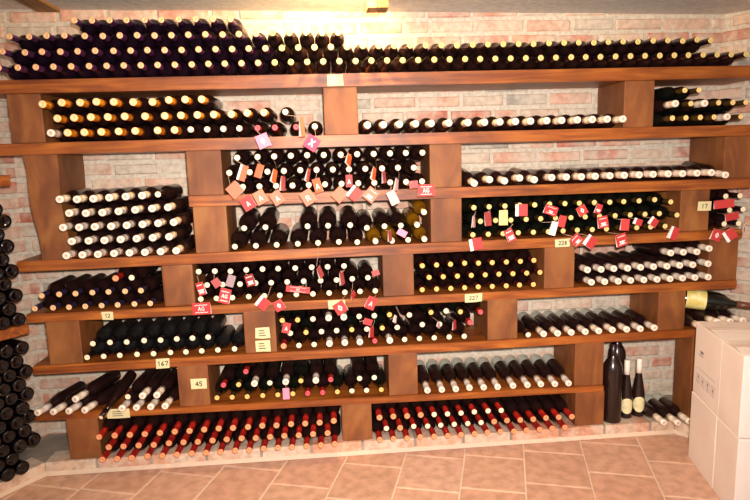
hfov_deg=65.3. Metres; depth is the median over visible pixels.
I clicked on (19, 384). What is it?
wine bottle
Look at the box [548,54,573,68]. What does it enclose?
wine bottle
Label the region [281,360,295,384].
wine bottle
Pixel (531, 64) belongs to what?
wine bottle
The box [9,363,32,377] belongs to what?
wine bottle
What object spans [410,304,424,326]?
wine bottle
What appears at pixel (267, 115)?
wine bottle
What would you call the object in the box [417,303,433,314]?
wine bottle
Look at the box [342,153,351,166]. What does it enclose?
tag
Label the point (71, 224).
wine bottle
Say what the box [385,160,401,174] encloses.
wine bottle
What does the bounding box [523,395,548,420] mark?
wine bottle
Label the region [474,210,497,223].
wine bottle
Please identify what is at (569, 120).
wine bottle
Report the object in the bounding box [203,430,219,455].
wine bottle
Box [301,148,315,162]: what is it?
wine bottle
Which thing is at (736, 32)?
wall
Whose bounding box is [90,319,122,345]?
wine bottle
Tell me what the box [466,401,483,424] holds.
wine bottle
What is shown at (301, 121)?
tag
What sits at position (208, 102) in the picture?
wine bottle
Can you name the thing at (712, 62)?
wine bottle
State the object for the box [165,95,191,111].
wine bottle
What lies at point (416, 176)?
wine bottle
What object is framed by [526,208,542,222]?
wine bottle
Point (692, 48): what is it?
wine bottle
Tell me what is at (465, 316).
wine bottle
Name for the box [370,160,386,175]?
wine bottle
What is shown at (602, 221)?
tag
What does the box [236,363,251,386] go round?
wine bottle
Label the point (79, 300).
wine bottle
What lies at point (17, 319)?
wine bottle
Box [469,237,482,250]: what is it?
tag
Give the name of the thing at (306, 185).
wine bottle
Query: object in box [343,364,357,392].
wine bottle
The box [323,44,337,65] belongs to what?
wine bottle
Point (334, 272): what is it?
wine bottle
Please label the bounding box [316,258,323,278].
tag
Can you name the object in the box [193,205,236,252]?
support block
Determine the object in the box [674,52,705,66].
wine bottle
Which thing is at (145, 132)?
wine bottle
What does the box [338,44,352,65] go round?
wine bottle
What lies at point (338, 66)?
wine bottle
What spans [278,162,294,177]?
wine bottle
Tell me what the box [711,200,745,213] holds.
wine bottle
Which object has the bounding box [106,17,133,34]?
wine bottle
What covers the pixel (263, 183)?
wine bottle
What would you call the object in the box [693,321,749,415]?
cardboard box
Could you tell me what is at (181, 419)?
wine bottle
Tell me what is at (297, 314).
wine bottle
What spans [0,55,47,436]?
wall
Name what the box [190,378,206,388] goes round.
slip
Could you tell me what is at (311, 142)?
tag
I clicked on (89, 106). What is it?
wine bottle
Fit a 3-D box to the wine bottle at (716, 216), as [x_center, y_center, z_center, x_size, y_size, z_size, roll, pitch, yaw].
[1.819,-0.159,3.114,0.072,0.071,0.335,-2,9,-4]
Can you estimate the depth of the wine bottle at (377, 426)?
3.07 m
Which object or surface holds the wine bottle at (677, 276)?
on the shelf board at (320, 300)
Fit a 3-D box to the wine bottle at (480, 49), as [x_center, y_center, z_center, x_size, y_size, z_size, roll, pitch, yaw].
[0.501,-0.960,2.825,0.070,0.070,0.335,-2,9,-4]
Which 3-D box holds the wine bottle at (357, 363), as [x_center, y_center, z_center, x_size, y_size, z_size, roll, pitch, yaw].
[-0.091,0.628,3.122,0.074,0.074,0.312,-2,9,-4]
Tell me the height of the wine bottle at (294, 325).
0.074 m
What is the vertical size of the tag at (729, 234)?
0.080 m
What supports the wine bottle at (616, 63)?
on the shelf board at (242, 85)
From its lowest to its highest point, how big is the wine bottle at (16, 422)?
0.065 m
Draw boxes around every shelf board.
[0,65,749,99]
[0,125,749,155]
[0,175,10,185]
[0,323,29,340]
[17,226,741,271]
[26,278,736,322]
[33,325,695,374]
[33,370,603,420]
[188,177,749,206]
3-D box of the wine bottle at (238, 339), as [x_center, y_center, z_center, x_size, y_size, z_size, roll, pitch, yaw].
[-0.703,0.460,3.035,0.074,0.074,0.335,-2,9,-4]
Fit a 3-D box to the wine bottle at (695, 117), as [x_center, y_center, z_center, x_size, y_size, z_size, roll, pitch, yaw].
[1.549,-0.662,2.973,0.068,0.068,0.335,-2,9,-4]
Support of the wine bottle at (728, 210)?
on the wine bottle at (711, 221)
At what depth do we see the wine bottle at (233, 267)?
2.92 m
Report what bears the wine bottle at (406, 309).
on the wine bottle at (418, 317)
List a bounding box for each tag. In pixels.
[192,302,211,314]
[195,277,206,295]
[210,278,221,288]
[218,288,231,304]
[225,176,243,198]
[225,274,235,287]
[236,161,248,181]
[239,194,256,211]
[244,274,255,286]
[252,189,267,205]
[254,162,263,177]
[254,285,271,310]
[255,131,270,149]
[269,190,285,205]
[270,164,277,183]
[272,299,285,311]
[279,174,284,190]
[281,322,290,333]
[283,386,289,399]
[285,115,305,136]
[286,285,309,293]
[299,188,316,206]
[303,133,320,151]
[304,159,310,181]
[312,173,322,192]
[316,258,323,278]
[331,186,346,203]
[332,299,347,315]
[339,270,344,284]
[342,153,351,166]
[346,173,352,186]
[346,185,362,201]
[350,282,355,299]
[359,318,372,325]
[362,186,379,203]
[364,294,377,310]
[368,320,374,337]
[370,166,376,180]
[371,269,379,276]
[382,170,386,182]
[386,189,399,205]
[386,230,391,241]
[393,178,398,190]
[396,228,407,237]
[407,180,418,188]
[418,184,433,196]
[446,314,455,329]
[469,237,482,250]
[471,210,475,227]
[484,211,491,225]
[499,209,507,224]
[503,223,515,242]
[515,204,527,215]
[543,204,558,216]
[543,221,557,235]
[556,215,566,227]
[561,233,583,246]
[576,204,587,216]
[578,233,597,249]
[593,203,602,213]
[597,215,608,228]
[608,232,627,247]
[613,218,629,230]
[628,217,642,225]
[646,216,658,227]
[666,226,679,240]
[709,226,726,241]
[714,199,733,208]
[722,226,739,242]
[725,211,738,221]
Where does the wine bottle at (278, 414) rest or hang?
on the wine bottle at (269, 424)
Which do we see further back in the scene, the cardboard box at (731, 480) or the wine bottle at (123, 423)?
the wine bottle at (123, 423)
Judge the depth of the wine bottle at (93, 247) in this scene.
2.73 m
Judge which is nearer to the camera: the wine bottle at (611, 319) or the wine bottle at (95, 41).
the wine bottle at (95, 41)
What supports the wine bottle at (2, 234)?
on the wine bottle at (7, 245)
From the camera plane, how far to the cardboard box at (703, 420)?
2.72 m
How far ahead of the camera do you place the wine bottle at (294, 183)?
2.82 m
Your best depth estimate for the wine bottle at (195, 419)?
2.95 m
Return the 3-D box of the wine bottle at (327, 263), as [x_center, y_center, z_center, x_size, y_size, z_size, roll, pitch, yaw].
[-0.244,0.057,3.011,0.074,0.074,0.332,-2,9,-4]
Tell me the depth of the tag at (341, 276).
2.82 m
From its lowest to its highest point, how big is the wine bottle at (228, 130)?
0.070 m
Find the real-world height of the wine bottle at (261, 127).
0.070 m
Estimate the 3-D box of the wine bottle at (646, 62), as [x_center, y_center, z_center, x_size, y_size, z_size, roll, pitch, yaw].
[1.314,-0.931,2.891,0.070,0.070,0.335,-2,9,-4]
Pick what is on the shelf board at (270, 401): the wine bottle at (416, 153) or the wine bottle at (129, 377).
the wine bottle at (129, 377)
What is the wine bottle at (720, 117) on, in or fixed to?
on the shelf board at (599, 134)
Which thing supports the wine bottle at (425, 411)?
on the wine bottle at (433, 434)
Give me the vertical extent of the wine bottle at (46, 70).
0.070 m
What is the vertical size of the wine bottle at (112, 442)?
0.068 m
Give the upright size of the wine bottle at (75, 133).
0.070 m
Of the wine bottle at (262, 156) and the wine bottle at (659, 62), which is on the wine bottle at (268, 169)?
the wine bottle at (262, 156)
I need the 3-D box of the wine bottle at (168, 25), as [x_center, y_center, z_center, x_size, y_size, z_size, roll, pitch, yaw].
[-0.939,-1.022,2.697,0.070,0.070,0.335,-2,9,-4]
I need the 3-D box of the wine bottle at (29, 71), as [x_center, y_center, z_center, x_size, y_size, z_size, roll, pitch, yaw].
[-1.551,-0.811,2.683,0.070,0.070,0.335,-2,9,-4]
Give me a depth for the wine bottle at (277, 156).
2.80 m
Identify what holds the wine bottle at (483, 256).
on the wine bottle at (477, 270)
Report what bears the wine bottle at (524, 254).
on the wine bottle at (529, 266)
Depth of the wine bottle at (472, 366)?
3.16 m
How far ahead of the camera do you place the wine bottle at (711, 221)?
3.00 m
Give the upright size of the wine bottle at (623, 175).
0.071 m
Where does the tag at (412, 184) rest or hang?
hanging from the wine bottle at (403, 179)
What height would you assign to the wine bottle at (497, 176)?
0.082 m
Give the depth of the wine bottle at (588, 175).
2.91 m
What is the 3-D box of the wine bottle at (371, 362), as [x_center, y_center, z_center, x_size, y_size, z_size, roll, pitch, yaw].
[-0.016,0.626,3.131,0.074,0.074,0.312,-2,9,-4]
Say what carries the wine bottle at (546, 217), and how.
on the wine bottle at (547, 224)
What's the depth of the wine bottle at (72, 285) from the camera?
2.85 m
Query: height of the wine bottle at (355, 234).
0.088 m
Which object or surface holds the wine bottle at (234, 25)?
on the wine bottle at (243, 40)
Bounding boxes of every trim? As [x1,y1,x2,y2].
[0,429,688,497]
[15,0,59,11]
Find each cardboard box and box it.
[688,391,718,488]
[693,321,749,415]
[713,418,749,499]
[718,340,749,437]
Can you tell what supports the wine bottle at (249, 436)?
on the ledge at (52, 453)
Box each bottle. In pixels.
[0,48,35,66]
[0,65,31,79]
[0,214,11,227]
[0,228,4,240]
[0,239,14,252]
[0,253,9,266]
[0,267,4,279]
[0,277,11,290]
[0,291,6,304]
[0,301,16,315]
[0,315,10,329]
[0,338,28,354]
[0,343,13,358]
[0,358,8,373]
[0,368,16,382]
[0,382,10,396]
[0,397,4,409]
[0,405,13,419]
[0,419,6,433]
[0,427,15,442]
[0,442,9,457]
[0,458,4,471]
[0,465,14,481]
[1,263,18,277]
[1,288,22,301]
[1,353,23,368]
[1,391,18,405]
[1,450,18,465]
[2,312,25,325]
[2,377,25,391]
[3,414,24,429]
[6,33,39,51]
[6,436,26,452]
[7,399,29,414]
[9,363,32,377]
[9,458,29,474]
[11,386,33,400]
[14,64,47,79]
[14,423,31,437]
[19,409,35,422]
[22,49,52,65]
[23,431,40,445]
[26,33,56,50]
[32,64,64,78]
[32,295,58,310]
[34,381,85,415]
[38,48,68,65]
[38,99,75,115]
[39,275,76,298]
[43,32,74,50]
[47,127,79,141]
[50,64,81,78]
[50,294,74,310]
[50,381,91,414]
[53,113,83,127]
[55,188,91,204]
[56,274,91,296]
[57,48,86,64]
[58,98,89,113]
[59,216,89,230]
[61,32,91,50]
[62,243,89,258]
[64,127,93,141]
[65,203,92,217]
[65,383,113,414]
[66,293,89,309]
[68,63,97,78]
[68,229,94,244]
[70,112,100,127]
[71,17,99,35]
[72,273,106,295]
[72,370,120,402]
[73,188,105,204]
[74,48,103,64]
[75,216,101,230]
[76,98,112,113]
[78,243,103,258]
[80,126,110,140]
[81,33,109,49]
[81,379,120,413]
[82,203,107,217]
[82,292,105,308]
[84,341,106,359]
[85,229,110,244]
[86,63,114,77]
[87,112,114,126]
[89,17,116,35]
[89,188,117,203]
[89,272,117,294]
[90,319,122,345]
[91,215,116,230]
[92,48,120,64]
[92,97,120,112]
[94,242,118,257]
[96,417,118,439]
[97,126,129,140]
[98,202,124,216]
[99,33,126,49]
[99,292,121,307]
[99,370,136,418]
[99,437,122,462]
[100,228,124,243]
[101,339,124,358]
[103,63,131,77]
[104,112,132,126]
[105,187,133,202]
[105,279,128,294]
[105,426,127,449]
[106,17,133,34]
[107,215,132,229]
[107,318,137,344]
[110,48,137,63]
[110,97,138,112]
[110,241,134,256]
[111,416,134,438]
[112,267,134,281]
[114,201,138,215]
[114,436,135,461]
[115,125,142,140]
[115,291,137,307]
[116,32,143,49]
[117,228,141,242]
[117,337,142,357]
[118,391,141,411]
[120,62,146,77]
[120,425,141,448]
[121,111,151,126]
[122,186,149,201]
[122,275,149,293]
[123,17,150,34]
[123,213,150,228]
[124,317,152,344]
[125,368,157,398]
[126,241,149,256]
[127,47,154,63]
[127,415,148,437]
[129,97,157,112]
[129,266,158,280]
[129,435,150,460]
[131,125,161,139]
[131,199,155,214]
[131,286,159,306]
[133,227,157,241]
[133,391,155,410]
[134,32,159,48]
[134,334,160,356]
[135,424,155,447]
[137,62,162,76]
[138,185,163,200]
[138,212,165,227]
[138,270,162,292]
[139,368,170,398]
[141,17,167,35]
[141,111,169,126]
[141,240,165,255]
[141,316,168,342]
[142,415,162,436]
[144,47,170,63]
[144,433,163,458]
[147,284,163,305]
[147,390,168,409]
[148,198,170,212]
[149,97,177,112]
[149,226,172,240]
[151,32,175,48]
[151,335,172,355]
[151,423,170,447]
[153,367,177,398]
[154,62,179,76]
[154,124,179,139]
[154,211,180,226]
[155,184,182,199]
[157,239,180,254]
[157,414,176,435]
[158,16,185,36]
[158,316,183,342]
[159,432,178,458]
[161,47,185,63]
[161,110,185,125]
[161,382,179,409]
[164,195,189,211]
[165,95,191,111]
[165,223,192,239]
[166,422,184,445]
[168,32,191,49]
[168,334,187,354]
[170,209,193,225]
[171,124,195,138]
[172,62,194,76]
[172,234,195,253]
[172,413,190,434]
[174,315,197,341]
[174,431,192,456]
[175,16,201,36]
[177,110,199,125]
[178,47,203,63]
[180,421,198,444]
[181,95,205,111]
[183,332,202,354]
[185,32,208,49]
[186,412,204,433]
[188,61,210,75]
[188,124,209,138]
[189,431,205,455]
[190,314,211,340]
[192,16,215,37]
[194,110,215,125]
[195,46,216,63]
[195,420,211,444]
[196,263,212,273]
[198,95,221,110]
[198,286,214,301]
[199,331,218,353]
[201,412,217,432]
[202,31,223,52]
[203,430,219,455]
[204,123,224,137]
[204,270,221,287]
[205,61,225,75]
[205,314,226,339]
[209,16,231,37]
[209,418,225,442]
[210,109,231,125]
[212,46,232,64]
[212,262,228,273]
[214,286,230,300]
[214,372,230,399]
[215,324,235,352]
[216,411,231,430]
[217,428,233,454]
[219,31,237,51]
[220,123,239,137]
[220,269,238,286]
[221,61,240,75]
[221,363,239,387]
[224,417,239,441]
[226,164,239,179]
[227,16,247,38]
[228,109,247,124]
[228,262,242,273]
[229,46,247,65]
[229,376,244,399]
[230,279,246,299]
[230,410,245,430]
[231,226,251,248]
[232,324,244,351]
[232,426,246,452]
[234,150,253,164]
[236,31,254,51]
[236,123,254,137]
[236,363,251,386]
[237,268,254,286]
[238,60,256,74]
[239,208,260,230]
[239,415,252,440]
[240,177,256,192]
[243,108,261,124]
[243,261,258,272]
[243,362,256,373]
[244,373,259,398]
[245,45,263,65]
[245,284,261,298]
[245,410,258,429]
[246,427,260,452]
[247,164,263,178]
[250,224,270,248]
[251,362,267,386]
[252,31,269,52]
[252,414,266,440]
[253,149,270,164]
[253,265,268,285]
[254,60,271,74]
[254,122,271,136]
[255,177,271,191]
[258,260,273,271]
[259,372,273,397]
[259,409,272,428]
[260,107,277,123]
[260,207,279,229]
[260,278,275,297]
[260,426,270,451]
[261,45,278,66]
[263,163,279,177]
[266,361,281,385]
[266,415,276,439]
[267,265,283,284]
[268,30,284,52]
[269,149,285,163]
[270,59,286,74]
[270,122,286,136]
[270,223,289,247]
[271,176,287,191]
[272,408,285,427]
[273,259,289,270]
[273,369,286,396]
[274,426,283,450]
[275,277,290,297]
[277,45,293,65]
[277,310,291,322]
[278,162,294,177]
[279,324,293,348]
[280,107,296,123]
[280,408,290,438]
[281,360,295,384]
[282,263,297,284]
[284,30,299,51]
[285,59,301,74]
[285,148,300,163]
[286,314,299,335]
[286,407,299,426]
[287,176,302,191]
[287,426,297,449]
[288,367,300,395]
[290,121,305,135]
[290,222,308,246]
[290,259,304,270]
[291,275,305,296]
[292,45,307,66]
[292,309,306,322]
[293,324,307,347]
[294,162,309,176]
[294,410,304,437]
[295,359,309,382]
[298,263,312,283]
[299,29,314,52]
[300,206,317,228]
[300,311,313,334]
[300,407,312,426]
[301,59,315,73]
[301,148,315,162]
[302,175,315,190]
[302,367,314,395]
[302,426,311,448]
[305,258,319,269]
[307,274,320,296]
[307,309,320,321]
[308,44,322,65]
[308,121,322,135]
[308,321,321,346]
[308,407,318,436]
[309,358,323,383]
[310,162,324,176]
[310,221,326,245]
[314,262,327,282]
[314,406,326,425]
[315,30,329,53]
[315,309,328,333]
[316,59,330,73]
[316,148,330,162]
[316,365,329,394]
[316,425,325,447]
[319,175,332,190]
[319,206,336,227]
[320,257,334,269]
[322,273,335,295]
[322,308,334,320]
[322,324,335,346]
[322,410,332,435]
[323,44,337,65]
[324,358,336,381]
[325,161,339,176]
[327,405,339,423]
[329,220,346,244]
[329,261,342,282]
[329,312,342,332]
[329,413,340,446]
[330,30,344,52]
[330,365,343,393]
[331,58,345,73]
[332,147,346,162]
[333,174,346,188]
[336,257,349,268]
[337,273,350,294]
[337,322,350,345]
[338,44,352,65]
[339,307,349,320]
[340,161,354,175]
[340,205,357,227]
[343,260,357,281]
[343,309,357,331]
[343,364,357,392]
[346,58,360,72]
[347,147,362,161]
[347,223,362,244]
[350,307,364,318]
[350,356,364,380]
[351,272,365,293]
[351,319,364,344]
[352,43,367,64]
[352,174,363,188]
[355,161,370,175]
[356,209,371,230]
[357,259,372,279]
[358,119,372,134]
[358,307,371,331]
[358,364,371,392]
[360,58,375,72]
[362,147,378,161]
[363,173,378,188]
[364,222,379,243]
[364,276,379,293]
[364,355,378,379]
[365,306,378,317]
[365,317,378,343]
[366,43,382,63]
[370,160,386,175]
[371,119,387,133]
[371,309,386,330]
[371,403,382,419]
[371,408,382,442]
[372,207,388,228]
[372,363,385,391]
[374,58,390,72]
[378,146,393,160]
[378,173,394,188]
[378,322,393,343]
[379,222,395,243]
[379,305,392,316]
[379,403,389,430]
[381,43,397,62]
[384,402,396,418]
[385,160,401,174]
[386,119,402,133]
[386,207,403,227]
[386,305,400,329]
[387,417,396,441]
[388,57,405,72]
[392,173,409,187]
[392,316,407,341]
[392,403,402,430]
[393,146,408,160]
[393,221,410,242]
[395,43,412,61]
[396,402,409,418]
[397,304,412,317]
[400,160,416,174]
[401,118,418,132]
[401,415,409,440]
[402,207,419,227]
[402,402,415,428]
[403,57,420,71]
[404,316,421,340]
[407,172,424,184]
[408,146,424,160]
[408,199,426,214]
[408,222,426,241]
[409,411,422,439]
[410,42,428,61]
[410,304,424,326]
[410,401,423,417]
[413,253,424,267]
[414,262,431,279]
[414,271,424,291]
[415,405,429,428]
[416,118,434,132]
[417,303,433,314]
[417,359,430,393]
[418,57,436,71]
[420,253,438,267]
[422,274,438,291]
[422,314,436,339]
[422,400,436,416]
[422,414,436,438]
[423,42,444,59]
[424,306,441,326]
[426,264,445,278]
[426,359,444,392]
[428,404,442,427]
[431,117,451,132]
[432,56,452,71]
[433,302,448,313]
[434,252,452,266]
[434,315,451,339]
[435,273,452,290]
[435,400,449,416]
[435,414,450,438]
[439,263,459,278]
[439,358,458,391]
[440,42,459,57]
[441,402,456,426]
[445,313,466,338]
[447,252,466,265]
[447,302,462,313]
[448,56,467,70]
[448,117,471,131]
[448,273,466,289]
[448,399,463,415]
[448,414,463,436]
[451,357,472,390]
[452,262,473,277]
[452,303,472,324]
[453,42,475,58]
[454,402,469,425]
[460,413,476,436]
[461,198,476,211]
[461,251,480,265]
[461,398,476,413]
[462,56,482,70]
[462,168,477,186]
[462,211,482,224]
[462,222,474,237]
[462,275,480,288]
[462,302,482,314]
[464,117,487,131]
[464,357,486,390]
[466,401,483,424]
[467,263,487,276]
[468,41,490,57]
[468,197,491,211]
[470,171,492,185]
[470,223,490,237]
[473,250,494,264]
[473,412,489,434]
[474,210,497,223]
[474,398,490,412]
[475,275,494,288]
[476,56,497,70]
[477,357,500,389]
[478,116,503,131]
[478,401,496,423]
[481,263,500,276]
[482,168,507,184]
[482,222,504,236]
[483,197,506,210]
[484,41,505,56]
[485,250,508,264]
[485,412,502,434]
[487,397,503,412]
[488,209,512,222]
[489,275,508,287]
[490,55,513,70]
[491,356,515,388]
[491,400,509,422]
[494,116,518,130]
[495,263,515,275]
[497,222,520,234]
[497,410,516,433]
[498,41,521,56]
[498,196,521,209]
[499,171,522,184]
[499,396,522,422]
[500,249,522,263]
[501,274,521,287]
[502,208,528,222]
[504,355,530,387]
[505,55,528,69]
[508,116,533,130]
[508,167,537,183]
[509,262,528,275]
[510,396,535,421]
[511,410,528,432]
[512,249,535,262]
[513,41,536,56]
[513,196,536,208]
[513,221,535,235]
[515,273,535,286]
[517,311,546,336]
[517,317,530,336]
[517,354,543,386]
[519,55,543,69]
[522,261,541,274]
[522,409,542,431]
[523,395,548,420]
[524,115,549,129]
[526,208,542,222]
[527,169,554,183]
[527,220,549,234]
[528,40,551,56]
[528,195,551,208]
[530,311,560,336]
[530,354,557,386]
[531,208,557,221]
[533,55,558,69]
[534,409,554,430]
[535,395,561,419]
[538,115,564,129]
[540,168,569,182]
[540,220,565,232]
[542,40,566,56]
[542,195,567,206]
[542,353,571,385]
[543,310,574,335]
[544,207,572,220]
[546,394,574,419]
[547,408,567,429]
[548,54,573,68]
[551,114,580,129]
[555,168,584,182]
[555,310,588,334]
[556,39,581,55]
[557,194,581,207]
[559,207,587,220]
[561,220,579,233]
[562,54,588,68]
[566,168,598,181]
[568,114,595,128]
[568,309,601,333]
[570,194,596,206]
[570,219,594,232]
[571,40,596,55]
[572,206,601,219]
[574,258,590,272]
[574,270,594,285]
[575,253,604,272]
[576,54,602,68]
[580,308,615,332]
[581,114,610,128]
[581,167,613,181]
[582,252,616,271]
[584,218,608,232]
[584,270,607,284]
[586,39,610,55]
[586,193,611,206]
[588,206,617,218]
[589,53,618,68]
[593,114,626,128]
[593,167,627,180]
[593,308,629,332]
[594,38,625,55]
[594,252,630,271]
[597,269,621,284]
[599,193,625,206]
[603,343,622,423]
[604,205,632,218]
[605,53,632,67]
[605,218,622,231]
[606,251,643,270]
[606,307,643,331]
[607,39,640,55]
[608,341,625,375]
[609,269,633,283]
[610,167,642,180]
[613,217,638,230]
[614,192,641,205]
[618,204,647,217]
[618,250,656,269]
[618,306,657,330]
[619,53,647,67]
[619,166,656,180]
[620,268,646,282]
[621,359,632,418]
[622,37,655,55]
[626,217,652,230]
[628,192,656,204]
[630,204,661,217]
[631,250,670,268]
[632,53,662,67]
[632,242,673,255]
[632,268,660,282]
[632,358,644,416]
[636,37,670,54]
[637,166,671,179]
[639,216,667,229]
[643,401,666,425]
[644,192,672,206]
[644,252,682,268]
[644,267,673,281]
[645,394,680,425]
[647,52,676,66]
[648,165,685,179]
[649,38,685,54]
[650,205,678,218]
[652,392,689,423]
[653,99,678,113]
[653,113,674,126]
[654,87,687,100]
[657,242,686,255]
[657,267,685,280]
[658,99,693,113]
[658,113,688,126]
[659,165,700,178]
[661,52,690,66]
[664,37,699,54]
[669,113,702,126]
[669,253,695,267]
[670,86,701,100]
[670,266,698,280]
[671,241,699,254]
[673,99,707,113]
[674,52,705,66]
[677,37,713,54]
[680,165,714,178]
[681,161,728,177]
[681,253,711,266]
[682,241,712,251]
[683,265,711,279]
[684,313,696,327]
[685,112,716,125]
[685,290,749,310]
[685,308,720,321]
[687,52,719,66]
[688,99,720,112]
[697,112,730,125]
[698,98,735,112]
[702,52,733,65]
[703,310,733,321]
[708,112,742,125]
[708,215,726,226]
[709,189,727,200]
[709,201,731,213]
[709,213,740,226]
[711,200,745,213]
[713,98,747,112]
[713,189,742,199]
[715,51,748,65]
[718,309,746,321]
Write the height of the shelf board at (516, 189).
0.056 m
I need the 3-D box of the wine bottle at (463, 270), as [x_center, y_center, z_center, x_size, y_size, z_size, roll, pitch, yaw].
[0.465,0.101,3.071,0.068,0.068,0.335,-2,9,-4]
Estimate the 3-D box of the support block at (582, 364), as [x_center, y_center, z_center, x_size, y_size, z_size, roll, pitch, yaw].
[1.111,0.577,3.212,0.156,0.235,0.291,-2,9,-4]
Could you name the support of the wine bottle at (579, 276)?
on the shelf board at (320, 300)
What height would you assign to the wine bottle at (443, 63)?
0.070 m
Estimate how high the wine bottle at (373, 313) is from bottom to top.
0.074 m
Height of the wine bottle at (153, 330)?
0.074 m
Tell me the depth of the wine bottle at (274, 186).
2.81 m
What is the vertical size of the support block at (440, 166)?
0.210 m
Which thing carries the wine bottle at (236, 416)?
on the wine bottle at (228, 434)
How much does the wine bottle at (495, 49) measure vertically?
0.070 m
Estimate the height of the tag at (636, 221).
0.045 m
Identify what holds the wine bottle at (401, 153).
on the wine bottle at (409, 167)
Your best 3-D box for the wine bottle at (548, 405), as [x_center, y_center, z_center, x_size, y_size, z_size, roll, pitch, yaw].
[0.935,0.837,3.181,0.066,0.066,0.335,-2,9,-4]
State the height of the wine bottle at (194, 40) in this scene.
0.070 m
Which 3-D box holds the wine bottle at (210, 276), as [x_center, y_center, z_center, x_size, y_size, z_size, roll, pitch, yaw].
[-0.822,0.144,2.982,0.074,0.074,0.332,-2,9,-4]
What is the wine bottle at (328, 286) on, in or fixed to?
on the shelf board at (320, 300)
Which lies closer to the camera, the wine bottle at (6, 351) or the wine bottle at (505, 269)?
the wine bottle at (6, 351)
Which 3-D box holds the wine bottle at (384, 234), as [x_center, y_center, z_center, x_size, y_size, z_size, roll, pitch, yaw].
[0.068,-0.089,2.974,0.074,0.088,0.337,-2,9,-4]
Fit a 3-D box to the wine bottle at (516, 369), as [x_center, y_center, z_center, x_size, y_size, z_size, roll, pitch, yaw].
[0.783,0.660,3.201,0.068,0.082,0.314,-2,9,-4]
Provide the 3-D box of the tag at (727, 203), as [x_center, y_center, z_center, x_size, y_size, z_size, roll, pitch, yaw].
[1.724,-0.232,2.920,0.101,0.049,0.061,-2,9,1]
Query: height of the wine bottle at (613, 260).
0.067 m
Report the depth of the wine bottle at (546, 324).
3.09 m
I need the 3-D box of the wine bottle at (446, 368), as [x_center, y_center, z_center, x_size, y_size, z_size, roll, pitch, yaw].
[0.405,0.673,3.168,0.068,0.082,0.314,-2,9,-4]
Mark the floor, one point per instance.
(651, 467)
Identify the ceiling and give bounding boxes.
[0,0,749,14]
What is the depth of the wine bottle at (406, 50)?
2.74 m
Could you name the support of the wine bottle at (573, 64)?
on the shelf board at (242, 85)
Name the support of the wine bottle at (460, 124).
on the shelf board at (599, 134)
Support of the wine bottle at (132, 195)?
on the wine bottle at (142, 207)
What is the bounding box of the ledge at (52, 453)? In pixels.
[0,395,689,492]
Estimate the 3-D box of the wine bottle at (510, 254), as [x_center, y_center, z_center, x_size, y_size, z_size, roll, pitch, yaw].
[0.710,0.031,3.074,0.068,0.068,0.335,-2,9,-4]
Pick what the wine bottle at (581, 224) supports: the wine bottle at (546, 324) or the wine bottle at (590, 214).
the wine bottle at (590, 214)
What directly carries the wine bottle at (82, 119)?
on the wine bottle at (75, 133)
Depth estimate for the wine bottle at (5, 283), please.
2.69 m
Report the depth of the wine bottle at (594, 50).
2.80 m
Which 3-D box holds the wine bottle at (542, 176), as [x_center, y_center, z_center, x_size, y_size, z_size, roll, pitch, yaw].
[0.830,-0.370,2.950,0.071,0.071,0.335,-2,9,-4]
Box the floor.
[0,434,719,499]
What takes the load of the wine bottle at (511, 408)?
on the wine bottle at (513, 430)
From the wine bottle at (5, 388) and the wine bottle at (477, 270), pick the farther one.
the wine bottle at (477, 270)
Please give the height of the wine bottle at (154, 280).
0.072 m
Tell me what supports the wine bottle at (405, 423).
on the ledge at (52, 453)
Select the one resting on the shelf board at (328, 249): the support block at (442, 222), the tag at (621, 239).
the support block at (442, 222)
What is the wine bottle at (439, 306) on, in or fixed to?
on the wine bottle at (435, 317)
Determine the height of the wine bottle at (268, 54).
0.070 m
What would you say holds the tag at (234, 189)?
hanging from the wine bottle at (232, 171)
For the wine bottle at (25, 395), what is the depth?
2.79 m
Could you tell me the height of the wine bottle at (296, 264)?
0.074 m
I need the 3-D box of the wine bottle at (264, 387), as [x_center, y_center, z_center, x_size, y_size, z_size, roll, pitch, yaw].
[-0.577,0.709,3.099,0.075,0.074,0.312,-2,9,-4]
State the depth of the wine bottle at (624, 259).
3.06 m
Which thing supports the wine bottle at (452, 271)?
on the wine bottle at (445, 283)
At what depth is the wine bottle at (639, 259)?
3.06 m
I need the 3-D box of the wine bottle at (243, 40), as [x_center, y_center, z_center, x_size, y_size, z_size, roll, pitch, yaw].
[-0.612,-0.973,2.732,0.070,0.070,0.335,-2,9,-4]
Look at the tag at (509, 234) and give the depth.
2.83 m
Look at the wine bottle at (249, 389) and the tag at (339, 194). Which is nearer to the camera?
the tag at (339, 194)
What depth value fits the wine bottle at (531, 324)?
3.09 m
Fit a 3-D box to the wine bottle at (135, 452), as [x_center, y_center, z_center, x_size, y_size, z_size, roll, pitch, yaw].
[-1.198,0.987,3.013,0.068,0.068,0.335,-2,9,-4]
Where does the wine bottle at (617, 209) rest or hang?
on the wine bottle at (631, 226)
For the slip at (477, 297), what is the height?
0.046 m
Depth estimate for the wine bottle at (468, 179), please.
2.87 m
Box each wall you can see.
[0,9,725,433]
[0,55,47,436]
[708,10,749,321]
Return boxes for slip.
[101,312,112,319]
[107,409,129,418]
[156,358,169,368]
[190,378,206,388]
[255,327,269,338]
[255,340,270,351]
[327,74,343,85]
[328,300,344,308]
[465,293,481,302]
[555,238,570,246]
[697,201,711,210]
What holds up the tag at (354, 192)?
hanging from the wine bottle at (357, 180)
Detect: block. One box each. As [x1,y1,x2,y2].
[7,94,66,142]
[23,155,85,259]
[45,319,103,364]
[66,418,114,459]
[162,264,205,306]
[177,364,219,406]
[186,150,232,195]
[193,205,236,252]
[243,311,280,352]
[323,87,358,134]
[341,404,371,440]
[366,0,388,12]
[378,254,413,296]
[383,353,417,395]
[420,144,461,187]
[421,198,461,242]
[474,299,517,339]
[526,246,574,288]
[554,342,603,385]
[559,391,603,425]
[597,80,654,127]
[629,291,685,330]
[650,189,709,230]
[673,337,695,417]
[689,136,749,178]
[696,239,738,280]
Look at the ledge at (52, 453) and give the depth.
3.03 m
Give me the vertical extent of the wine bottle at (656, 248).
0.067 m

